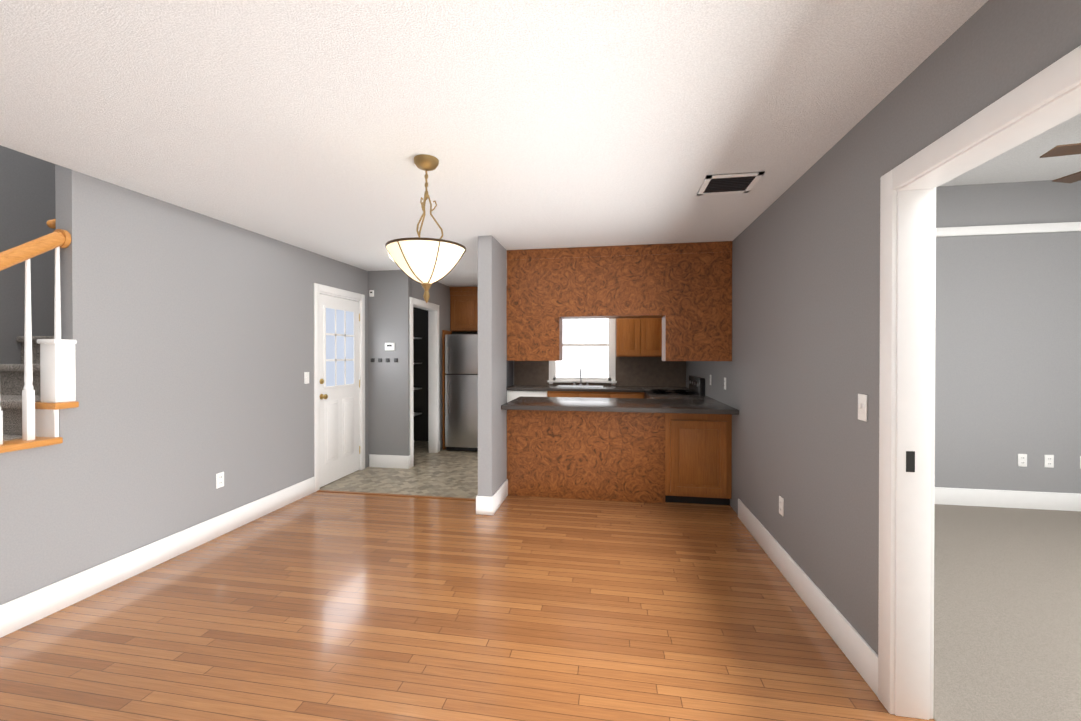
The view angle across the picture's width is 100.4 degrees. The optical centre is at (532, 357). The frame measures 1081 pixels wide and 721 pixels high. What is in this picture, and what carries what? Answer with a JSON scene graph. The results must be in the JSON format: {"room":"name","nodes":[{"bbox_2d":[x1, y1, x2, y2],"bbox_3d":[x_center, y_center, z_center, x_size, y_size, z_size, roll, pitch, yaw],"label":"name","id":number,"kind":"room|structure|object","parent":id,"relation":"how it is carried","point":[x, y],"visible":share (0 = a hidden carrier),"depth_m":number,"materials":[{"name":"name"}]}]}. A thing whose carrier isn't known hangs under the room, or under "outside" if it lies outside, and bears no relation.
{"room":"empty dining room","nodes":[
{"label":"empty dining room","id":0,"kind":"room"},
{"bbox_2d":[0,145,55,363],"bbox_3d":[-3.893,-1.108,1.610,0.120,5.000,7.100,0,0,10],"label":"wall","id":1,"kind":"structure","parent":0,"point":[27,200],"depth_m":3.15,"materials":[{"name":"grey paint"}]},
{"bbox_2d":[0,164,316,604],"bbox_3d":[-2.555,-1.117,3.065,0.115,5.000,3.773,0,0,10],"label":"wall","id":2,"kind":"structure","parent":0,"point":[190,332],"depth_m":3.00,"materials":[{"name":"grey paint"}]},
{"bbox_2d":[0,476,314,637],"bbox_3d":[-2.522,1.304,2.887,0.015,0.160,3.460,0,0,10],"label":"baseboard","id":3,"kind":"structure","parent":2,"relation":"attached to","point":[28,609],"depth_m":2.83,"materials":[{"name":"white wood"}]},
{"bbox_2d":[216,472,223,488],"bbox_3d":[-2.420,0.951,3.486,0.008,0.115,0.070,0,0,10],"label":"outlet","id":4,"kind":"object","parent":2,"relation":"attached to","point":[219,480],"visible":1,"depth_m":3.48,"materials":[{"name":"white plastic"}]},
{"bbox_2d":[304,372,308,383],"bbox_3d":[-2.241,0.205,4.476,0.017,0.115,0.070,0,0,10],"label":"light switch","id":5,"kind":"object","parent":2,"relation":"attached to","point":[306,377],"visible":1,"depth_m":4.47,"materials":[{"name":"white plastic"}]},
{"bbox_2d":[319,294,359,486],"bbox_3d":[-2.149,0.348,5.050,0.108,2.023,0.794,0,0,10],"label":"exterior door","id":6,"kind":"structure","parent":2,"relation":"in","point":[339,344],"depth_m":5.02,"materials":[{"name":"white wood"}]},
{"bbox_2d":[314,283,364,491],"bbox_3d":[-2.199,0.306,5.058,0.133,2.130,0.940,0,0,10],"label":"door frame","id":7,"kind":"structure","parent":2,"relation":"attached to","point":[331,290],"depth_m":4.74,"materials":[{"name":"white wood"}]},
{"bbox_2d":[317,254,360,298],"bbox_3d":[-2.208,-0.879,5.053,0.115,0.380,0.840,0,0,10],"label":"wall","id":8,"kind":"structure","parent":0,"point":[337,274],"depth_m":5.00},
{"bbox_2d":[361,269,367,467],"bbox_3d":[-2.112,0.148,5.605,0.115,2.440,0.270,0,0,10],"label":"wall","id":9,"kind":"structure","parent":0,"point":[364,282],"depth_m":5.57,"materials":[{"name":"grey paint"}]},
{"bbox_2d":[368,270,411,466],"bbox_3d":[-1.779,0.148,5.623,0.534,2.440,0.120,0,0,10],"label":"wall","id":10,"kind":"structure","parent":0,"point":[388,392],"depth_m":5.56,"materials":[{"name":"grey paint"}]},
{"bbox_2d":[369,290,373,296],"bbox_3d":[-2.000,-0.792,5.585,0.060,0.080,0.020,0,0,10],"label":"door chime","id":11,"kind":"object","parent":10,"relation":"attached to","point":[371,293],"visible":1,"depth_m":5.58,"materials":[{"name":"white plastic"}]},
{"bbox_2d":[369,454,410,468],"bbox_3d":[-1.771,1.288,5.575,0.529,0.160,0.045,0,0,10],"label":"baseboard","id":12,"kind":"structure","parent":10,"relation":"attached to","point":[391,461],"depth_m":5.55,"materials":[{"name":"white wood"}]},
{"bbox_2d":[385,343,394,349],"bbox_3d":[-1.764,-0.132,5.547,0.130,0.095,0.020,0,0,10],"label":"thermostat","id":13,"kind":"object","parent":10,"relation":"attached to","point":[389,346],"visible":1,"depth_m":5.54,"materials":[{"name":"white plastic"}]},
{"bbox_2d":[320,441,477,498],"bbox_3d":[-0.538,1.364,5.835,5.240,0.004,2.950,0,0,10],"label":"floor","id":14,"kind":"structure","parent":0,"point":[447,473],"depth_m":5.12,"materials":[{"name":"grey tile"}]},
{"bbox_2d":[413,337,421,415],"bbox_3d":[-2.067,0.412,6.579,0.330,1.900,1.400,0,0,10],"label":"pantry shelves","id":15,"kind":"object","parent":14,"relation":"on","point":[416,413],"visible":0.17,"depth_m":7.08,"materials":[{"name":"white plastic"}]},
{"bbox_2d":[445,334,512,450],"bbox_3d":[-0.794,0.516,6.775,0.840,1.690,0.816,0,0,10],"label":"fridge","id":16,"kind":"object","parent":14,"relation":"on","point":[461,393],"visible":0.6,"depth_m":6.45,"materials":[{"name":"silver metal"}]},
{"bbox_2d":[507,390,546,401],"bbox_3d":[-0.043,0.923,6.756,0.596,0.875,0.620,0,0,10],"label":"dishwasher","id":17,"kind":"object","parent":14,"relation":"on","point":[512,395],"visible":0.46,"depth_m":6.50,"materials":[{"name":"white plastic"}]},
{"bbox_2d":[547,391,643,397],"bbox_3d":[0.918,0.922,6.596,1.345,0.880,0.604,0,0,10],"label":"base cabinet","id":18,"kind":"object","parent":14,"relation":"on","point":[584,394],"visible":0.21,"depth_m":6.31,"materials":[{"name":"brown wood"}]},
{"bbox_2d":[507,385,643,391],"bbox_3d":[0.613,0.458,6.650,1.955,0.042,0.613,0,0,10],"label":"countertop","id":19,"kind":"structure","parent":18,"relation":"on","point":[555,388],"depth_m":6.41,"materials":[{"name":"stone"}]},
{"bbox_2d":[556,368,602,387],"bbox_3d":[0.698,0.295,6.682,0.680,0.280,0.418,0,0,10],"label":"sink faucet","id":20,"kind":"object","parent":19,"relation":"on","point":[580,385],"visible":1,"depth_m":6.72,"materials":[{"name":"silver metal"}]},
{"bbox_2d":[507,410,731,504],"bbox_3d":[0.828,0.934,4.581,2.111,0.880,0.604,0,0,10],"label":"base cabinet","id":21,"kind":"object","parent":14,"relation":"on","point":[661,458],"visible":0.98,"depth_m":4.30,"materials":[{"name":"brown wood"}]},
{"bbox_2d":[501,396,738,414],"bbox_3d":[0.814,0.470,4.502,2.111,0.042,0.900,0,0,10],"label":"countertop","id":22,"kind":"structure","parent":21,"relation":"on","point":[683,406],"depth_m":4.21,"materials":[{"name":"stone"}]},
{"bbox_2d":[645,375,704,398],"bbox_3d":[1.753,0.807,5.740,0.687,1.120,0.760,0,0,10],"label":"stove","id":23,"kind":"object","parent":14,"relation":"on","point":[696,385],"visible":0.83,"depth_m":5.57,"materials":[{"name":"black metal"}]},
{"bbox_3d":[1.783,0.927,5.773,0.640,0.880,1.927,0,0,10],"label":"base cabinet","id":24,"kind":"object","parent":14,"relation":"on","visible":0},
{"bbox_2d":[641,386,714,399],"bbox_3d":[1.783,0.463,5.774,0.641,0.042,1.935,0,0,10],"label":"countertop","id":25,"kind":"structure","parent":24,"relation":"on","point":[661,396],"depth_m":5.24,"materials":[{"name":"stone"}]},
{"bbox_2d":[413,307,427,440],"bbox_3d":[-1.725,0.137,7.330,0.785,2.440,0.100,0,0,10],"label":"wall","id":26,"kind":"structure","parent":0,"point":[420,346],"depth_m":7.30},
{"bbox_2d":[412,280,457,450],"bbox_3d":[-1.420,0.143,6.464,0.115,2.440,1.700,0,0,10],"label":"wall","id":27,"kind":"structure","parent":0,"point":[443,296],"depth_m":6.56,"materials":[{"name":"grey paint"}]},
{"bbox_2d":[409,297,439,467],"bbox_3d":[-1.489,0.310,6.020,0.135,2.110,0.940,0,0,10],"label":"door frame","id":28,"kind":"structure","parent":27,"relation":"attached to","point":[415,301],"depth_m":6.40,"materials":[{"name":"white wood"}]},
{"bbox_2d":[0,492,934,720],"bbox_3d":[-1.065,1.437,2.425,5.375,0.100,9.850,0,0,10],"label":"floor","id":29,"kind":"structure","parent":0,"point":[323,606],"depth_m":2.31,"materials":[{"name":"brown wood"}]},
{"bbox_2d":[0,218,78,452],"bbox_3d":[-3.050,-0.398,2.844,1.112,3.565,4.058,0,0,10],"label":"staircase","id":30,"kind":"structure","parent":29,"relation":"on","point":[37,388],"depth_m":2.45,"materials":[{"name":"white wood"}]},
{"bbox_2d":[317,490,475,500],"bbox_3d":[-1.326,1.372,4.475,1.825,0.006,0.040,0,0,10],"label":"threshold strip","id":31,"kind":"object","parent":29,"relation":"on","point":[397,495],"visible":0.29,"depth_m":4.46,"materials":[{"name":"brown wood"}]},
{"bbox_2d":[478,235,506,496],"bbox_3d":[-0.374,0.156,4.220,0.127,2.440,0.560,0,0,10],"label":"wall","id":32,"kind":"structure","parent":0,"point":[492,365],"depth_m":3.96,"materials":[{"name":"grey paint"}]},
{"bbox_2d":[476,479,507,514],"bbox_3d":[-0.375,1.296,4.220,0.157,0.160,0.575,0,0,10],"label":"baseboard","id":33,"kind":"structure","parent":32,"relation":"attached to","point":[486,505],"depth_m":3.95,"materials":[{"name":"white wood"}]},
{"bbox_2d":[0,0,987,286],"bbox_3d":[-0.558,-1.112,2.321,4.075,0.120,9.850,0,0,10],"label":"ceiling","id":34,"kind":"structure","parent":0,"point":[316,126],"depth_m":1.88,"materials":[{"name":"white paint"}]},
{"bbox_2d":[385,154,465,302],"bbox_3d":[-0.568,-0.669,2.401,0.418,0.763,0.418,0,0,10],"label":"pendant lamp","id":35,"kind":"object","parent":34,"relation":"hanging from","point":[427,263],"visible":1,"depth_m":2.30,"materials":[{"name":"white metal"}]},
{"bbox_2d":[507,248,558,316],"bbox_3d":[0.023,-0.729,4.599,0.515,0.667,0.334,0,0,10],"label":"upper cabinet","id":36,"kind":"object","parent":34,"relation":"hanging from","point":[532,274],"depth_m":4.43,"materials":[{"name":"brown wood"}]},
{"bbox_2d":[507,317,562,360],"bbox_3d":[0.028,-0.181,4.602,0.525,0.429,0.334,0,0,10],"label":"upper cabinet","id":37,"kind":"object","parent":34,"relation":"hanging from","point":[528,338],"depth_m":4.44,"materials":[{"name":"brown wood"}]},
{"bbox_2d":[559,244,666,318],"bbox_3d":[0.779,-0.728,4.467,1.019,0.667,0.334,0,0,10],"label":"upper cabinet","id":38,"kind":"object","parent":34,"relation":"hanging from","point":[625,281],"depth_m":4.30,"materials":[{"name":"brown wood"}]},
{"bbox_2d":[659,317,731,360],"bbox_3d":[1.559,-0.180,4.334,0.586,0.429,0.334,0,0,10],"label":"upper cabinet","id":39,"kind":"object","parent":34,"relation":"hanging from","point":[683,338],"depth_m":4.17,"materials":[{"name":"brown wood"}]},
{"bbox_2d":[667,241,731,316],"bbox_3d":[1.564,-0.728,4.330,0.576,0.667,0.334,0,0,10],"label":"upper cabinet","id":40,"kind":"object","parent":34,"relation":"hanging from","point":[683,291],"depth_m":4.16,"materials":[{"name":"brown wood"}]},
{"bbox_2d":[697,172,763,195],"bbox_3d":[1.186,-1.048,2.732,0.310,0.011,0.310,0,0,10],"label":"ceiling vent","id":41,"kind":"object","parent":34,"relation":"in","point":[734,183],"visible":0.98,"depth_m":2.71,"materials":[{"name":"white plastic"}]},
{"bbox_2d":[458,332,667,386],"bbox_3d":[0.102,0.139,7.122,4.656,2.440,0.120,0,0,10],"label":"wall","id":42,"kind":"structure","parent":0,"point":[477,333],"depth_m":7.13,"materials":[{"name":"grey paint"}]},
{"bbox_2d":[442,286,661,449],"bbox_3d":[0.305,0.143,6.678,3.202,2.436,0.676,0,0,10],"label":"upper cabinet","id":43,"kind":"object","parent":42,"relation":"attached to","point":[638,337],"visible":0.33,"depth_m":6.48,"materials":[{"name":"brown wood"}]},
{"bbox_2d":[514,357,685,386],"bbox_3d":[0.986,0.212,6.901,2.601,0.445,0.009,0,0,10],"label":"backsplash","id":44,"kind":"structure","parent":42,"relation":"attached to","point":[644,371],"depth_m":6.80,"materials":[{"name":"grey tile"}]},
{"bbox_2d":[686,0,1080,654],"bbox_3d":[1.748,-0.104,3.355,0.115,2.970,6.970,0,0,10],"label":"wall","id":45,"kind":"structure","parent":0,"point":[800,372],"depth_m":2.21,"materials":[{"name":"grey paint"}]},
{"bbox_2d":[779,496,783,515],"bbox_3d":[1.608,0.964,2.919,0.008,0.115,0.070,0,0,10],"label":"outlet","id":46,"kind":"object","parent":45,"relation":"attached to","point":[781,505],"visible":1,"depth_m":2.91,"materials":[{"name":"white plastic"}]},
{"bbox_2d":[738,499,877,696],"bbox_3d":[1.594,1.304,2.858,0.015,0.160,2.080,0,0,10],"label":"baseboard","id":47,"kind":"structure","parent":45,"relation":"attached to","point":[859,652],"depth_m":2.35,"materials":[{"name":"white wood"}]},
{"bbox_2d":[858,394,867,421],"bbox_3d":[1.439,0.220,1.975,0.017,0.115,0.070,0,0,10],"label":"light switch","id":48,"kind":"object","parent":45,"relation":"attached to","point":[862,407],"visible":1,"depth_m":1.97,"materials":[{"name":"white plastic"}]},
{"bbox_2d":[878,45,1080,719],"bbox_3d":[1.307,0.337,0.836,0.151,2.120,1.990,0,0,10],"label":"door frame","id":49,"kind":"structure","parent":45,"relation":"attached to","point":[913,433],"depth_m":1.73,"materials":[{"name":"white wood"}]},
{"bbox_2d":[906,451,914,471],"bbox_3d":[1.451,0.401,1.731,0.030,0.080,0.002,0,0,10],"label":"strike plate","id":50,"kind":"object","parent":49,"relation":"attached to","point":[910,461],"visible":1,"depth_m":1.73,"materials":[{"name":"metal"}]},
{"bbox_2d":[933,504,1080,720],"bbox_3d":[3.426,1.446,0.538,4.125,0.104,7.680,0,0,10],"label":"floor carpet","id":51,"kind":"object","parent":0,"point":[1007,614],"visible":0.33,"depth_m":2.42,"materials":[{"name":"beige carpet"}]},
{"bbox_2d":[935,180,1080,493],"bbox_3d":[4.048,-0.109,4.227,4.115,2.970,0.120,0,0,10],"label":"wall","id":52,"kind":"structure","parent":0,"point":[1008,352],"depth_m":4.11,"materials":[{"name":"grey paint"}]},
{"bbox_2d":[935,487,1080,510],"bbox_3d":[4.008,1.296,4.171,3.860,0.160,0.019,0,0,10],"label":"baseboard","id":53,"kind":"structure","parent":52,"relation":"attached to","point":[1014,499],"depth_m":4.10,"materials":[{"name":"white wood"}]},
{"bbox_2d":[1018,454,1026,466],"bbox_3d":[4.453,0.937,4.097,0.070,0.115,0.008,0,0,10],"label":"electrical outlet","id":54,"kind":"object","parent":52,"relation":"attached to","point":[1022,460],"visible":1,"depth_m":4.09,"materials":[{"name":"white plastic"}]},
{"bbox_2d":[1044,455,1053,467],"bbox_3d":[4.655,0.937,4.061,0.070,0.115,0.008,0,0,10],"label":"electrical outlet","id":55,"kind":"object","parent":52,"relation":"attached to","point":[1048,461],"visible":1,"depth_m":4.06,"materials":[{"name":"white plastic"}]},
{"bbox_2d":[940,113,1080,185],"bbox_3d":[3.360,-1.621,0.531,4.260,0.100,7.680,0,0,10],"label":"ceiling","id":56,"kind":"structure","parent":0,"point":[1023,162],"depth_m":3.70,"materials":[{"name":"white paint"}]},
{"bbox_2d":[1040,143,1080,182],"bbox_3d":[3.655,-1.267,2.490,1.273,0.628,1.285,0,0,10],"label":"ceiling fan","id":57,"kind":"object","parent":56,"relation":"hanging from","point":[1066,149],"visible":1,"depth_m":2.67,"materials":[{"name":"brown wood"}]},
{"bbox_3d":[5.365,-0.084,0.164,0.120,2.970,7.430,0,0,10],"label":"wall","id":58,"kind":"structure","parent":0,"visible":0},
{"bbox_2d":[936,222,1080,236],"bbox_3d":[3.338,-1.141,0.512,3.995,0.080,7.430,0,0,10],"label":"band","id":59,"kind":"object","parent":58,"relation":"attached to","point":[1012,229],"visible":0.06,"depth_m":4.09,"materials":[{"name":"white paint"}]},
{"bbox_3d":[0.765,0.859,7.010,0.900,1.000,0.120,0,0,10],"label":"wall","id":60,"kind":"structure","parent":0,"visible":0},
{"bbox_2d":[547,318,616,384],"bbox_3d":[0.756,-0.190,6.952,1.060,1.220,0.095,0,0,10],"label":"kitchen window","id":61,"kind":"structure","parent":60,"relation":"in","point":[589,346],"depth_m":6.97,"materials":[{"name":"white glass"}]}
]}

